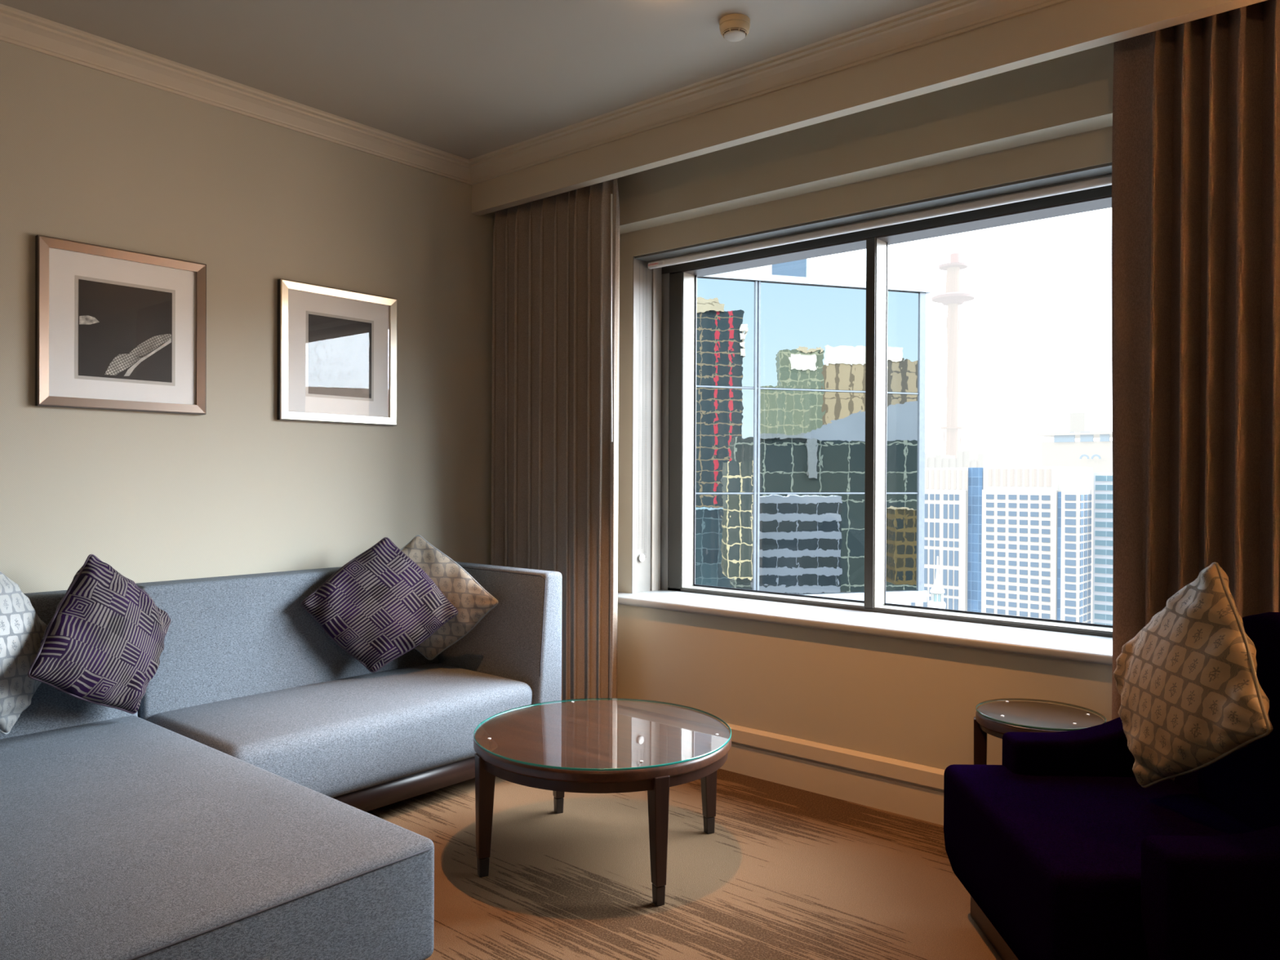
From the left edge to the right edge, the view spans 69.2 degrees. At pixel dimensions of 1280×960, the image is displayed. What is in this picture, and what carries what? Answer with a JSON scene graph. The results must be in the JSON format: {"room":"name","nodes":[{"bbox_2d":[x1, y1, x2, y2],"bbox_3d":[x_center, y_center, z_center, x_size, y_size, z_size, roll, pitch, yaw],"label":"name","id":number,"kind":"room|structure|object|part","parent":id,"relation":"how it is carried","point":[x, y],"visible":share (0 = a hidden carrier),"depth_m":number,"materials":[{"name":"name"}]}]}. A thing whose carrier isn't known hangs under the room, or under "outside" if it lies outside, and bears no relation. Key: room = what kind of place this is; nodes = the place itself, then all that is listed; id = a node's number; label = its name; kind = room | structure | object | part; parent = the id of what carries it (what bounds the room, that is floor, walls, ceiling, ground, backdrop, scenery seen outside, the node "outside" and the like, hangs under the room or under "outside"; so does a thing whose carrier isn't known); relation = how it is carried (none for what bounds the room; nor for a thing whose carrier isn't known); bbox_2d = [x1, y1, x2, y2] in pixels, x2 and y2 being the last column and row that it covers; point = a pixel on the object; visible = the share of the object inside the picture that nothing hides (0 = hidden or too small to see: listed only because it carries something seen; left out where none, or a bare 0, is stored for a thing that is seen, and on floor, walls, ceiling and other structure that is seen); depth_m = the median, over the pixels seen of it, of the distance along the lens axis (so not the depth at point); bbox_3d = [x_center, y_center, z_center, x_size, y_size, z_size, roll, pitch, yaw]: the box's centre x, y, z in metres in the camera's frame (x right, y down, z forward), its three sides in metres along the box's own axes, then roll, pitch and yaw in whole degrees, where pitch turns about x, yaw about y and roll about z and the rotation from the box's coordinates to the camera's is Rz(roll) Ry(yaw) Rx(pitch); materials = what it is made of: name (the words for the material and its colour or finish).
{"room":"hotel room","nodes":[
{"label":"hotel room","id":0,"kind":"room"},
{"bbox_2d":[0,40,494,593],"bbox_3d":[-2.537,-0.157,2.757,0.200,2.765,6.514,0,0,40],"label":"wall","id":1,"kind":"structure","parent":0,"point":[91,156],"depth_m":3.67,"materials":[{"name":"paint"}]},
{"bbox_2d":[35,234,206,414],"bbox_3d":[-1.864,-0.542,3.369,0.026,0.579,0.570,0,0,40],"label":"framed picture","id":2,"kind":"object","parent":1,"relation":"attached to","point":[116,329],"visible":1,"depth_m":3.35,"materials":[{"name":"beige metal"}]},
{"bbox_2d":[78,279,172,382],"bbox_3d":[-1.863,-0.535,3.371,0.001,0.337,0.317,0,0,40],"label":"print","id":3,"kind":"object","parent":2,"relation":"attached to","point":[125,327],"depth_m":3.36},
{"bbox_2d":[0,3,471,185],"bbox_3d":[-2.598,-1.498,2.445,0.094,0.082,5.560,0,0,40],"label":"trim","id":4,"kind":"structure","parent":1,"relation":"attached to","point":[19,28],"depth_m":3.57,"materials":[{"name":"beige paint"}]},
{"bbox_2d":[277,278,397,426],"bbox_3d":[-1.300,-0.537,4.032,0.026,0.579,0.567,0,0,40],"label":"framed picture","id":5,"kind":"object","parent":1,"relation":"attached to","point":[337,348],"visible":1,"depth_m":4.01,"materials":[{"name":"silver metal"}]},
{"bbox_2d":[308,314,371,398],"bbox_3d":[-1.299,-0.533,4.033,0.001,0.336,0.306,0,0,40],"label":"print","id":6,"kind":"object","parent":5,"relation":"attached to","point":[340,345],"depth_m":4.03},
{"bbox_2d":[468,0,1070,185],"bbox_3d":[1.429,-1.479,2.607,6.020,0.082,0.094,0,0,40],"label":"trim","id":7,"kind":"structure","parent":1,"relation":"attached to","point":[941,20],"depth_m":3.42,"materials":[{"name":"beige paint"}]},
{"bbox_2d":[471,0,1266,215],"bbox_3d":[1.477,-1.410,2.665,6.020,0.220,0.055,0,0,40],"label":"curtain pelmet","id":8,"kind":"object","parent":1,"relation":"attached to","point":[1072,26],"depth_m":3.21,"materials":[{"name":"beige paint"}]},
{"bbox_2d":[490,177,619,702],"bbox_3d":[-0.420,-0.128,4.425,0.838,2.688,0.122,0,0,40],"label":"curtain","id":9,"kind":"object","parent":8,"relation":"hanging from","point":[555,460],"visible":0.63,"depth_m":4.35,"materials":[{"name":"beige fabric"}]},
{"bbox_2d":[609,194,612,441],"bbox_3d":[-0.126,-0.720,4.123,0.015,1.100,0.008,0,0,40],"label":"wand","id":10,"kind":"object","parent":9,"relation":"hanging from","point":[611,316],"visible":1,"depth_m":4.12,"materials":[{"name":"white plastic"}]},
{"bbox_2d":[1111,0,1279,782],"bbox_3d":[2.002,-0.107,2.366,1.465,2.688,0.126,0,0,40],"label":"curtain","id":11,"kind":"object","parent":8,"relation":"hanging from","point":[1196,140],"visible":0.64,"depth_m":2.69,"materials":[{"name":"brown fabric"}]},
{"bbox_2d":[0,0,940,159],"bbox_3d":[-0.161,-1.579,0.736,6.420,0.120,6.514,0,0,40],"label":"ceiling","id":12,"kind":"structure","parent":0,"point":[468,79],"depth_m":3.27,"materials":[{"name":"paint"}]},
{"bbox_2d":[719,13,750,41],"bbox_3d":[0.316,-1.499,3.091,0.104,0.058,0.104,0,0,40],"label":"smoke detector","id":13,"kind":"object","parent":12,"relation":"attached to","point":[735,29],"visible":1,"depth_m":3.06,"materials":[{"name":"beige plastic"}]},
{"bbox_2d":[721,27,747,37],"bbox_3d":[0.315,-1.483,3.091,0.085,0.011,0.085,0,0,40],"label":"vent","id":14,"kind":"object","parent":13,"relation":"attached to","point":[729,32],"depth_m":3.07,"materials":[{"name":"beige plastic"}]},
{"bbox_2d":[365,768,1001,959],"bbox_3d":[-0.175,1.306,0.749,6.420,0.120,6.514,0,0,40],"label":"floor","id":15,"kind":"structure","parent":0,"point":[784,872],"depth_m":2.86,"materials":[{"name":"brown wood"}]},
{"bbox_2d":[0,561,561,959],"bbox_3d":[-1.081,0.807,2.864,1.864,0.850,2.562,0,0,40],"label":"sectional sofa","id":16,"kind":"object","parent":15,"relation":"on","point":[224,817],"visible":0.76,"depth_m":2.66,"materials":[{"name":"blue fabric"}]},
{"bbox_2d":[0,571,47,734],"bbox_3d":[-2.005,0.511,2.807,0.199,0.563,0.461,0,0,22],"label":"throw cushion","id":17,"kind":"object","parent":16,"relation":"on","point":[22,631],"visible":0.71,"depth_m":2.85,"materials":[{"name":"white fabric"}]},
{"bbox_3d":[-2.182,0.744,2.867,0.181,0.726,1.140,0,0,40],"label":"backrest","id":18,"kind":"part","parent":16,"relation":"part of","materials":[{"name":"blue fabric"}]},
{"bbox_2d":[27,554,171,714],"bbox_3d":[-1.782,0.521,3.041,0.200,0.545,0.526,0,0,25],"label":"throw cushion","id":19,"kind":"object","parent":16,"relation":"on","point":[103,642],"visible":1,"depth_m":3.00,"materials":[{"name":"fabric"}]},
{"bbox_3d":[-1.490,0.961,2.275,1.715,0.284,1.136,0,0,40],"label":"chaise seat","id":20,"kind":"part","parent":16,"relation":"part of","materials":[{"name":"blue fabric"}]},
{"bbox_3d":[-1.381,0.741,3.808,0.181,0.730,1.308,0,0,40],"label":"backrest","id":21,"kind":"part","parent":16,"relation":"part of","materials":[{"name":"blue fabric"}]},
{"bbox_3d":[-1.095,0.948,3.540,0.678,0.271,1.285,0,0,40],"label":"seat","id":22,"kind":"part","parent":16,"relation":"part of","materials":[{"name":"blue fabric"}]},
{"bbox_2d":[301,537,457,672],"bbox_3d":[-1.083,0.517,3.852,0.626,0.545,0.218,0,0,-26],"label":"throw cushion","id":23,"kind":"object","parent":16,"relation":"on","point":[380,605],"visible":1,"depth_m":3.78,"materials":[{"name":"fabric"}]},
{"bbox_3d":[-1.081,1.127,2.892,1.780,0.086,2.485,0,0,40],"label":"rail","id":24,"kind":"part","parent":16,"relation":"part of","materials":[{"name":"brown wood"}]},
{"bbox_2d":[400,534,497,660],"bbox_3d":[-0.896,0.516,4.002,0.596,0.544,0.215,0,0,-1],"label":"throw cushion","id":25,"kind":"object","parent":16,"relation":"on","point":[472,601],"visible":0.56,"depth_m":3.96,"materials":[{"name":"beige fabric"}]},
{"bbox_3d":[-0.689,0.745,4.111,0.835,0.726,0.154,0,0,40],"label":"arm","id":26,"kind":"part","parent":16,"relation":"part of","materials":[{"name":"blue fabric"}]},
{"bbox_2d":[473,697,731,906],"bbox_3d":[-0.123,1.028,3.077,0.846,0.414,0.846,0,0,40],"label":"coffee table","id":27,"kind":"object","parent":15,"relation":"on","point":[593,746],"visible":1,"depth_m":2.89,"materials":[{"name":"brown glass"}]},
{"bbox_3d":[-0.483,1.017,2.902,0.057,0.320,0.050,0,0,-26],"label":"leg","id":28,"kind":"part","parent":27,"relation":"part of","materials":[{"name":"brown wood"}]},
{"bbox_3d":[-0.298,1.015,3.437,0.050,0.320,0.057,0,0,-26],"label":"leg","id":29,"kind":"part","parent":27,"relation":"part of","materials":[{"name":"brown wood"}]},
{"bbox_3d":[0.052,1.020,2.717,0.050,0.320,0.057,0,0,-26],"label":"leg","id":30,"kind":"part","parent":27,"relation":"part of","materials":[{"name":"brown wood"}]},
{"bbox_3d":[0.237,1.018,3.252,0.057,0.320,0.050,0,0,-26],"label":"leg","id":31,"kind":"part","parent":27,"relation":"part of","materials":[{"name":"brown wood"}]},
{"bbox_2d":[973,697,1106,764],"bbox_3d":[1.254,0.986,2.918,0.376,0.514,0.376,0,0,40],"label":"side table","id":32,"kind":"object","parent":15,"relation":"on","point":[995,719],"visible":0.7,"depth_m":2.92,"materials":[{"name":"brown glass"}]},
{"bbox_3d":[1.091,1.003,2.979,0.041,0.477,0.036,0,0,20],"label":"leg","id":33,"kind":"part","parent":32,"relation":"part of","materials":[{"name":"brown wood"}]},
{"bbox_2d":[943,612,1279,959],"bbox_3d":[1.225,0.781,2.228,0.729,0.930,0.885,0,0,1],"label":"armchair","id":34,"kind":"object","parent":15,"relation":"on","point":[1059,851],"visible":0.79,"depth_m":2.14,"materials":[{"name":"purple fabric"}]},
{"bbox_3d":[1.252,0.787,2.615,0.432,0.313,0.110,0,0,1],"label":"arm","id":35,"kind":"part","parent":34,"relation":"part of","materials":[{"name":"purple fabric"}]},
{"bbox_3d":[1.161,0.980,2.290,0.600,0.330,0.765,0,0,1],"label":"seat","id":36,"kind":"part","parent":34,"relation":"part of","materials":[{"name":"purple fabric"}]},
{"bbox_2d":[1113,562,1272,787],"bbox_3d":[1.333,0.492,2.226,0.164,0.587,0.530,0,0,-9],"label":"throw cushion","id":37,"kind":"object","parent":34,"relation":"on","point":[1189,689],"visible":1,"depth_m":2.18,"materials":[{"name":"beige fabric"}]},
{"bbox_3d":[1.236,0.891,1.845,0.432,0.513,0.120,0,0,1],"label":"arm","id":38,"kind":"part","parent":34,"relation":"part of","materials":[{"name":"purple fabric"}]},
{"bbox_3d":[1.494,0.732,2.172,0.188,0.830,0.785,0,0,1],"label":"backrest","id":39,"kind":"part","parent":34,"relation":"part of","materials":[{"name":"purple fabric"}]},
{"bbox_2d":[617,42,1113,769],"bbox_3d":[1.790,-0.138,3.045,6.020,2.765,0.470,0,0,40],"label":"wall","id":40,"kind":"structure","parent":0,"point":[906,700],"depth_m":3.59,"materials":[{"name":"beige paint"}]},
{"bbox_2d":[620,700,944,825],"bbox_3d":[1.631,1.146,2.872,6.020,0.197,0.022,0,0,40],"label":"baseboard","id":41,"kind":"structure","parent":40,"relation":"attached to","point":[913,790],"depth_m":3.60,"materials":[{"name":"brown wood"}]},
{"bbox_2d":[617,162,1112,666],"bbox_3d":[1.994,-0.229,2.860,5.470,1.650,0.498,0,0,40],"label":"window","id":42,"kind":"structure","parent":40,"relation":"in","point":[665,580],"depth_m":3.98,"materials":[{"name":"beige paint"}]},
{"bbox_3d":[1.952,0.578,2.819,5.470,0.036,0.380,0,0,40],"label":"sill","id":43,"kind":"part","parent":42,"relation":"part of","materials":[{"name":"white paint"}]},
{"bbox_2d":[637,173,1111,561],"bbox_3d":[1.243,-0.327,3.454,3.225,1.466,0.082,0,0,40],"label":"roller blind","id":44,"kind":"object","parent":42,"relation":"attached to","point":[1106,180],"visible":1,"depth_m":3.71,"materials":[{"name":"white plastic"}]},
{"bbox_3d":[-0.005,-0.357,4.464,0.004,1.377,0.004,0,0,40],"label":"bead chain","id":45,"kind":"part","parent":44,"relation":"part of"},
{"bbox_3d":[0.013,-0.357,4.485,0.004,1.377,0.004,0,0,40],"label":"bead chain","id":46,"kind":"part","parent":44,"relation":"part of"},
{"bbox_3d":[0.026,-0.338,4.501,0.004,1.400,0.004,0,0,40],"label":"bead chain","id":47,"kind":"part","parent":44,"relation":"part of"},
{"bbox_3d":[0.032,-0.331,4.508,0.004,1.415,0.004,0,0,40],"label":"bead chain","id":48,"kind":"part","parent":44,"relation":"part of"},
{"bbox_3d":[1.268,-1.029,3.469,3.216,0.030,0.026,0,0,40],"label":"rail","id":49,"kind":"part","parent":44,"relation":"part of","materials":[{"name":"white plastic"}]},
{"bbox_3d":[1.351,-1.035,3.562,3.250,0.050,0.026,0,0,40],"label":"head frame","id":50,"kind":"part","parent":42,"relation":"part of","materials":[{"name":"brown metal"}]},
{"bbox_2d":[967,467,983,614],"bbox_3d":[118.059,33.155,314.428,5.707,74.421,28.000,0,0,40],"label":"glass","id":51,"kind":"object","parent":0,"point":[975,475],"visible":0.29,"depth_m":303.32,"materials":[{"name":"blue glass"}]},
{"label":"outside","id":52,"kind":"structure","parent":0,"visible":0},
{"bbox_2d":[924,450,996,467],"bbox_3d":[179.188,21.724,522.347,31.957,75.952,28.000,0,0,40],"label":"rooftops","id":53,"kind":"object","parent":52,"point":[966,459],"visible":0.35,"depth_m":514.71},
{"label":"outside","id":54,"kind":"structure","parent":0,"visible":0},
{"bbox_2d":[1036,412,1112,623],"bbox_3d":[172.510,17.858,344.121,39.399,85.257,32.200,0,0,40],"label":"building","id":55,"kind":"structure","parent":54,"point":[1064,451],"depth_m":337.48,"materials":[{"name":"concrete"}]},
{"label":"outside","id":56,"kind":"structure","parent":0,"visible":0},
{"bbox_2d":[695,258,931,603],"bbox_3d":[-1.829,-4.292,34.519,23.000,17.250,9.120,0,0,-17],"label":"glass office block","id":57,"kind":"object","parent":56,"point":[780,474],"visible":0.34,"depth_m":32.13,"materials":[{"name":"glass"}]},
{"bbox_3d":[1.871,2.206,31.055,4.250,3.440,0.050,0,0,-17],"label":"glass panel","id":58,"kind":"part","parent":57,"relation":"part of","materials":[{"name":"glass"}]},
{"bbox_3d":[1.888,-1.344,31.039,4.250,3.500,0.050,0,0,-17],"label":"glass panel","id":59,"kind":"part","parent":57,"relation":"part of","materials":[{"name":"glass"}]},
{"bbox_3d":[1.905,-4.958,31.023,4.250,3.570,0.050,0,0,-17],"label":"glass panel","id":60,"kind":"part","parent":57,"relation":"part of","materials":[{"name":"glass"}]},
{"bbox_3d":[3.766,-7.739,34.170,2.300,1.500,0.150,0,0,-17],"label":"rooftop panel","id":61,"kind":"part","parent":57,"relation":"part of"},
{"bbox_3d":[6.039,2.220,32.300,4.250,3.440,0.050,0,0,-17],"label":"glass panel","id":62,"kind":"part","parent":57,"relation":"part of","materials":[{"name":"glass"}]},
{"bbox_3d":[6.056,-1.330,32.284,4.250,3.500,0.050,0,0,-17],"label":"glass panel","id":63,"kind":"part","parent":57,"relation":"part of","materials":[{"name":"glass"}]},
{"bbox_3d":[6.073,-4.944,32.267,4.250,3.570,0.050,0,0,-17],"label":"glass panel","id":64,"kind":"part","parent":57,"relation":"part of","materials":[{"name":"glass"}]},
{"bbox_3d":[9.091,2.231,33.211,1.920,3.440,0.050,0,0,-17],"label":"glass panel","id":65,"kind":"part","parent":57,"relation":"part of","materials":[{"name":"glass"}]},
{"bbox_3d":[9.108,-1.319,33.195,1.920,3.500,0.050,0,0,-17],"label":"glass panel","id":66,"kind":"part","parent":57,"relation":"part of","materials":[{"name":"glass"}]},
{"bbox_3d":[9.125,-4.934,33.178,1.920,3.570,0.050,0,0,-17],"label":"glass panel","id":67,"kind":"part","parent":57,"relation":"part of","materials":[{"name":"glass"}]},
{"bbox_3d":[10.106,-1.331,33.592,0.240,10.950,0.360,0,0,-17],"label":"corner post","id":68,"kind":"part","parent":57,"relation":"part of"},
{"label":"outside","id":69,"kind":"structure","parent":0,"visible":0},
{"label":"ground","id":70,"kind":"structure","parent":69,"visible":0},
{"bbox_2d":[902,467,968,613],"bbox_3d":[98.933,33.068,311.494,21.937,74.441,3.250,0,0,40],"label":"office block","id":71,"kind":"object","parent":70,"relation":"on","point":[946,489],"visible":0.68,"depth_m":307.20,"materials":[{"name":"concrete"}]},
{"bbox_3d":[99.444,-0.407,311.861,21.801,7.492,2.000,0,0,40],"label":"crown","id":72,"kind":"part","parent":71,"relation":"part of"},
{"bbox_2d":[931,253,974,457],"bbox_3d":[309.077,-77.389,918.527,41.000,291.765,41.000,0,0,40],"label":"observation tower","id":73,"kind":"structure","parent":70,"relation":"on","point":[953,297],"depth_m":913.55,"materials":[{"name":"concrete"}]},
{"bbox_2d":[981,466,1093,626],"bbox_3d":[131.925,33.085,307.724,22.906,74.754,40.250,0,0,40],"label":"hotel building","id":74,"kind":"structure","parent":70,"relation":"on","point":[1019,549],"depth_m":292.49,"materials":[{"name":"white stone"}]},
{"bbox_3d":[132.489,-0.556,308.046,22.906,7.473,39.000,0,0,40],"label":"crown","id":75,"kind":"part","parent":74,"relation":"part of","materials":[{"name":"white concrete"}]},
{"bbox_2d":[1056,491,1061,622],"bbox_3d":[129.784,37.092,286.411,1.246,66.914,3.500,0,0,40],"label":"stair tower","id":76,"kind":"structure","parent":70,"relation":"on","point":[1059,495],"depth_m":285.02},
{"bbox_2d":[1060,466,1092,625],"bbox_3d":[132.395,33.349,281.728,5.367,74.468,13.250,0,0,40],"label":"skyscraper","id":77,"kind":"structure","parent":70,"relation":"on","point":[1076,494],"depth_m":277.40,"materials":[{"name":"white stone"}]},
{"bbox_3d":[132.865,-0.521,282.130,4.117,6.728,12.000,0,0,40],"label":"crown","id":78,"kind":"part","parent":77,"relation":"part of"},
{"bbox_2d":[1093,472,1112,627],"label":"ribbon window office","id":79,"kind":"structure","parent":70,"relation":"on","point":[1103,482],"depth_m":283.77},
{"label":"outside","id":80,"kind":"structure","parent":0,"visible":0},
{"bbox_2d":[928,555,946,611],"bbox_3d":[39.557,35.508,123.902,2.704,50.722,2.704,0,0,40],"label":"spire","id":81,"kind":"object","parent":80,"point":[937,591],"visible":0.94,"depth_m":123.27,"materials":[{"name":"white paint"}]}
]}

